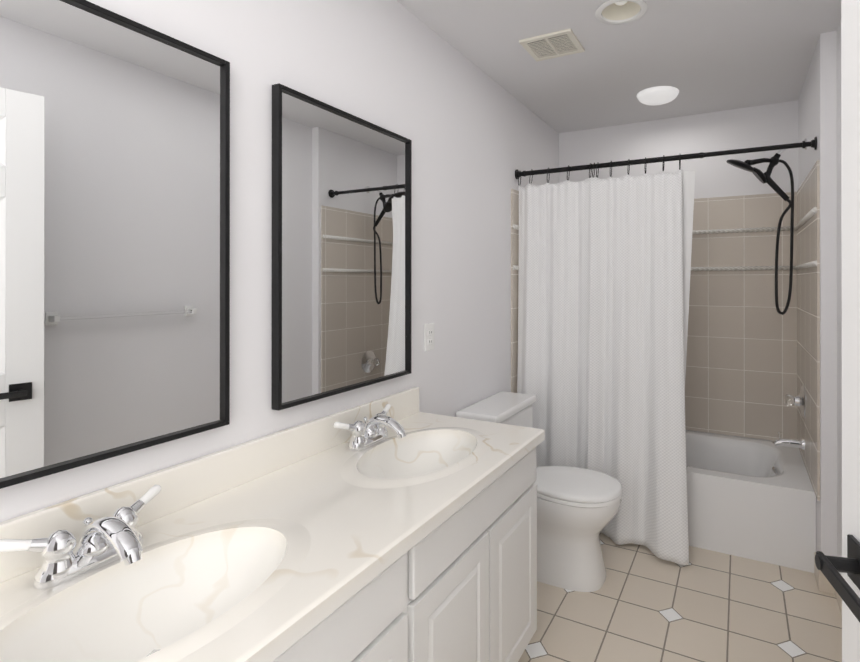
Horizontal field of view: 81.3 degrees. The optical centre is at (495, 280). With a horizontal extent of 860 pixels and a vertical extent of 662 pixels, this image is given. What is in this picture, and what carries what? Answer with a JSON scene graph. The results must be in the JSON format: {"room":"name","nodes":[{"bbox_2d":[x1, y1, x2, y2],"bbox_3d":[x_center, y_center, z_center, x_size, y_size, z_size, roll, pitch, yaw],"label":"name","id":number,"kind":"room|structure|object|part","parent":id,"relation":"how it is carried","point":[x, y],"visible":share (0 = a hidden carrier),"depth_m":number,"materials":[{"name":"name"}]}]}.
{"room":"bathroom","nodes":[
{"label":"bathroom","id":0,"kind":"room"},
{"bbox_2d":[0,0,558,521],"bbox_3d":[-0.460,0.139,1.891,0.100,2.460,4.210,0,0,26],"label":"wall","id":1,"kind":"structure","parent":0,"point":[472,132],"depth_m":1.83,"materials":[{"name":"white paint"}]},
{"bbox_2d":[0,0,229,488],"bbox_3d":[-0.830,-0.095,0.989,0.030,0.925,0.630,0,0,26],"label":"mirror","id":2,"kind":"object","parent":1,"relation":"attached to","point":[114,234],"visible":0.98,"depth_m":1.03,"materials":[{"name":"black mirror"}]},
{"bbox_2d":[0,387,418,582],"bbox_3d":[-0.665,0.488,1.330,0.021,0.103,1.567,0,0,26],"label":"backsplash","id":3,"kind":"structure","parent":1,"relation":"attached to","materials":[{"name":"stone"}]},
{"bbox_2d":[272,83,411,410],"bbox_3d":[-0.485,-0.094,1.688,0.030,0.925,0.632,0,0,26],"label":"mirror","id":4,"kind":"object","parent":1,"relation":"attached to","point":[341,242],"visible":0.98,"depth_m":1.61,"materials":[{"name":"black mirror"}]},
{"bbox_2d":[424,323,433,350],"bbox_3d":[-0.282,0.244,2.126,0.010,0.116,0.072,0,0,26],"label":"electrical outlet plate","id":5,"kind":"object","parent":1,"relation":"attached to","point":[428,336],"visible":1,"depth_m":2.12,"materials":[{"name":"white plastic"}]},
{"bbox_2d":[511,189,518,392],"bbox_3d":[0.282,0.227,3.275,0.010,1.520,0.850,0,0,26],"label":"wall tile","id":6,"kind":"structure","parent":1,"relation":"attached to","point":[514,273],"depth_m":2.92,"materials":[{"name":"beige tile"}]},
{"bbox_2d":[513,224,519,269],"bbox_3d":[0.285,-0.193,3.267,0.038,0.266,0.825,0,0,26],"label":"trim","id":7,"kind":"structure","parent":1,"relation":"attached to","point":[515,267],"depth_m":2.90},
{"bbox_2d":[515,137,816,564],"bbox_3d":[0.771,0.347,2.557,1.517,2.023,0.266,0,0,26],"label":"shower curtain","id":8,"kind":"object","parent":1,"relation":"attached to","point":[604,271],"visible":0.92,"depth_m":2.64,"materials":[{"name":"white fabric"}]},
{"bbox_3d":[0.808,-0.634,2.635,1.517,0.060,0.060,0,0,26],"label":"rod","id":9,"kind":"part","parent":8,"relation":"part of","materials":[{"name":"black metal"}]},
{"bbox_2d":[397,0,840,132],"bbox_3d":[0.293,-1.141,1.522,1.780,0.100,4.210,0,0,26],"label":"ceiling","id":10,"kind":"structure","parent":0,"point":[705,56],"depth_m":2.37,"materials":[{"name":"white paint"}]},
{"bbox_2d":[519,28,584,61],"bbox_3d":[0.264,-1.084,2.295,0.245,0.012,0.220,0,0,26],"label":"ceiling vent","id":11,"kind":"object","parent":10,"relation":"in","point":[561,43],"visible":0.96,"depth_m":2.28,"materials":[{"name":"beige plastic"}]},
{"bbox_2d":[595,0,646,24],"bbox_3d":[0.507,-1.137,2.002,0.204,0.111,0.204,0,0,26],"label":"recessed light","id":12,"kind":"object","parent":10,"relation":"in","point":[615,12],"visible":0.98,"depth_m":2.05,"materials":[{"name":"white plastic"}]},
{"bbox_2d":[637,86,678,105],"bbox_3d":[0.949,-1.063,2.899,0.236,0.052,0.236,0,0,26],"label":"dome light","id":13,"kind":"object","parent":10,"relation":"attached to","point":[658,95],"visible":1,"depth_m":2.84,"materials":[{"name":"white glass"}]},
{"bbox_2d":[559,100,798,440],"bbox_3d":[1.201,0.142,3.364,1.580,2.460,0.100,0,0,26],"label":"wall","id":14,"kind":"structure","parent":0,"point":[755,126],"depth_m":3.23,"materials":[{"name":"white paint"}]},
{"bbox_2d":[691,226,789,270],"bbox_3d":[1.147,-0.193,3.323,1.536,0.266,0.038,0,0,26],"label":"trim","id":15,"kind":"structure","parent":14,"relation":"attached to","point":[787,228],"depth_m":3.12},
{"bbox_2d":[685,192,796,440],"bbox_3d":[1.150,0.227,3.327,1.520,1.520,0.010,0,0,26],"label":"wall tile","id":16,"kind":"structure","parent":14,"relation":"attached to","point":[741,370],"depth_m":3.12,"materials":[{"name":"beige tile"}]},
{"bbox_2d":[518,533,841,661],"bbox_3d":[0.293,1.419,1.517,1.780,0.100,4.210,0,0,26],"label":"floor","id":17,"kind":"structure","parent":0,"point":[643,603],"depth_m":2.03,"materials":[{"name":"tile"}]},
{"bbox_2d":[0,387,544,661],"bbox_3d":[-0.421,0.902,1.209,0.565,0.932,1.567,0,0,26],"label":"bathroom vanity","id":18,"kind":"object","parent":17,"relation":"on","point":[398,527],"visible":1,"depth_m":1.07,"materials":[{"name":"white stone"}]},
{"bbox_2d":[0,485,160,588],"bbox_3d":[-0.712,0.487,0.914,0.178,0.098,0.270,0,0,26],"label":"faucet","id":19,"kind":"object","parent":18,"relation":"on","point":[107,547],"depth_m":0.90,"materials":[{"name":"silver metal"}]},
{"bbox_2d":[334,404,405,450],"bbox_3d":[-0.366,0.489,1.615,0.178,0.098,0.270,0,0,26],"label":"faucet","id":20,"kind":"object","parent":18,"relation":"on","point":[371,435],"depth_m":1.60,"materials":[{"name":"silver metal"}]},
{"bbox_2d":[456,391,622,591],"bbox_3d":[0.241,0.992,2.374,0.719,0.757,0.494,0,0,26],"label":"toilet","id":21,"kind":"object","parent":17,"relation":"on","point":[577,509],"visible":0.5,"depth_m":2.22,"materials":[{"name":"white ceramic"}]},
{"bbox_3d":[0.018,0.634,2.485,0.220,0.042,0.494,0,0,26],"label":"lid","id":22,"kind":"part","parent":21,"relation":"part of","materials":[{"name":"white ceramic"}]},
{"bbox_3d":[0.343,0.954,2.324,0.493,0.048,0.356,0,0,26],"label":"seat","id":23,"kind":"part","parent":21,"relation":"part of","materials":[{"name":"white plastic"}]},
{"bbox_2d":[686,430,815,572],"bbox_3d":[0.984,1.181,2.988,1.516,0.380,0.758,0,0,26],"label":"bathtub","id":24,"kind":"object","parent":17,"relation":"on","point":[751,498],"visible":0.42,"depth_m":2.48,"materials":[{"name":"white ceramic"}]},
{"bbox_2d":[798,31,836,555],"bbox_3d":[1.662,0.141,2.579,0.060,2.460,0.900,0,0,26],"label":"wall","id":25,"kind":"structure","parent":0,"point":[817,106],"depth_m":2.18,"materials":[{"name":"white paint"}]},
{"bbox_2d":[726,139,806,314],"bbox_3d":[1.479,-0.285,2.714,0.387,0.948,0.157,0,0,26],"label":"shower head","id":26,"kind":"object","parent":25,"relation":"attached to","point":[765,177],"visible":0.92,"depth_m":2.70,"materials":[{"name":"black metal"},{"name":"black rubber"}]},
{"bbox_2d":[793,207,816,269],"bbox_3d":[1.625,-0.194,2.598,0.038,0.266,0.840,0,0,26],"label":"trim","id":27,"kind":"structure","parent":25,"relation":"attached to","point":[812,212],"depth_m":2.46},
{"bbox_2d":[797,160,819,500],"bbox_3d":[1.634,0.226,2.601,0.010,1.520,0.865,0,0,26],"label":"wall tile","id":28,"kind":"structure","parent":25,"relation":"attached to","point":[808,311],"depth_m":2.44,"materials":[{"name":"beige tile"}]},
{"bbox_2d":[773,432,804,449],"bbox_3d":[1.589,0.871,2.691,0.150,0.083,0.060,0,0,26],"label":"tub spout","id":29,"kind":"object","parent":28,"relation":"attached to","point":[792,442],"visible":1,"depth_m":2.67,"materials":[{"name":"silver metal"}]},
{"bbox_2d":[784,385,805,417],"bbox_3d":[1.614,0.651,2.679,0.094,0.176,0.176,0,0,26],"label":"tub valve","id":30,"kind":"object","parent":28,"relation":"attached to","point":[799,400],"visible":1,"depth_m":2.65,"materials":[{"name":"silver metal"}]},
{"bbox_2d":[837,20,841,575],"bbox_3d":[1.047,0.138,1.149,0.100,2.460,4.210,0,0,26],"label":"wall","id":31,"kind":"structure","parent":0,"point":[839,404],"depth_m":2.11,"materials":[{"name":"white paint"}]},
{"bbox_2d":[814,552,841,614],"bbox_3d":[0.803,1.317,0.843,0.069,0.100,3.250,0,0,26],"label":"baseboard","id":32,"kind":"structure","parent":31,"relation":"attached to","point":[824,584],"depth_m":2.17,"materials":[{"name":"beige"}]},
{"bbox_2d":[815,0,859,661],"bbox_3d":[0.503,0.308,0.419,0.159,2.100,0.811,0,0,12],"label":"door","id":33,"kind":"structure","parent":31,"relation":"in","point":[846,585],"depth_m":0.78,"materials":[{"name":"white paint"}]},
{"bbox_3d":[0.565,0.434,0.708,0.159,0.066,0.221,0,0,12],"label":"handle","id":34,"kind":"part","parent":33,"relation":"part of","materials":[{"name":"black metal"}]}
]}

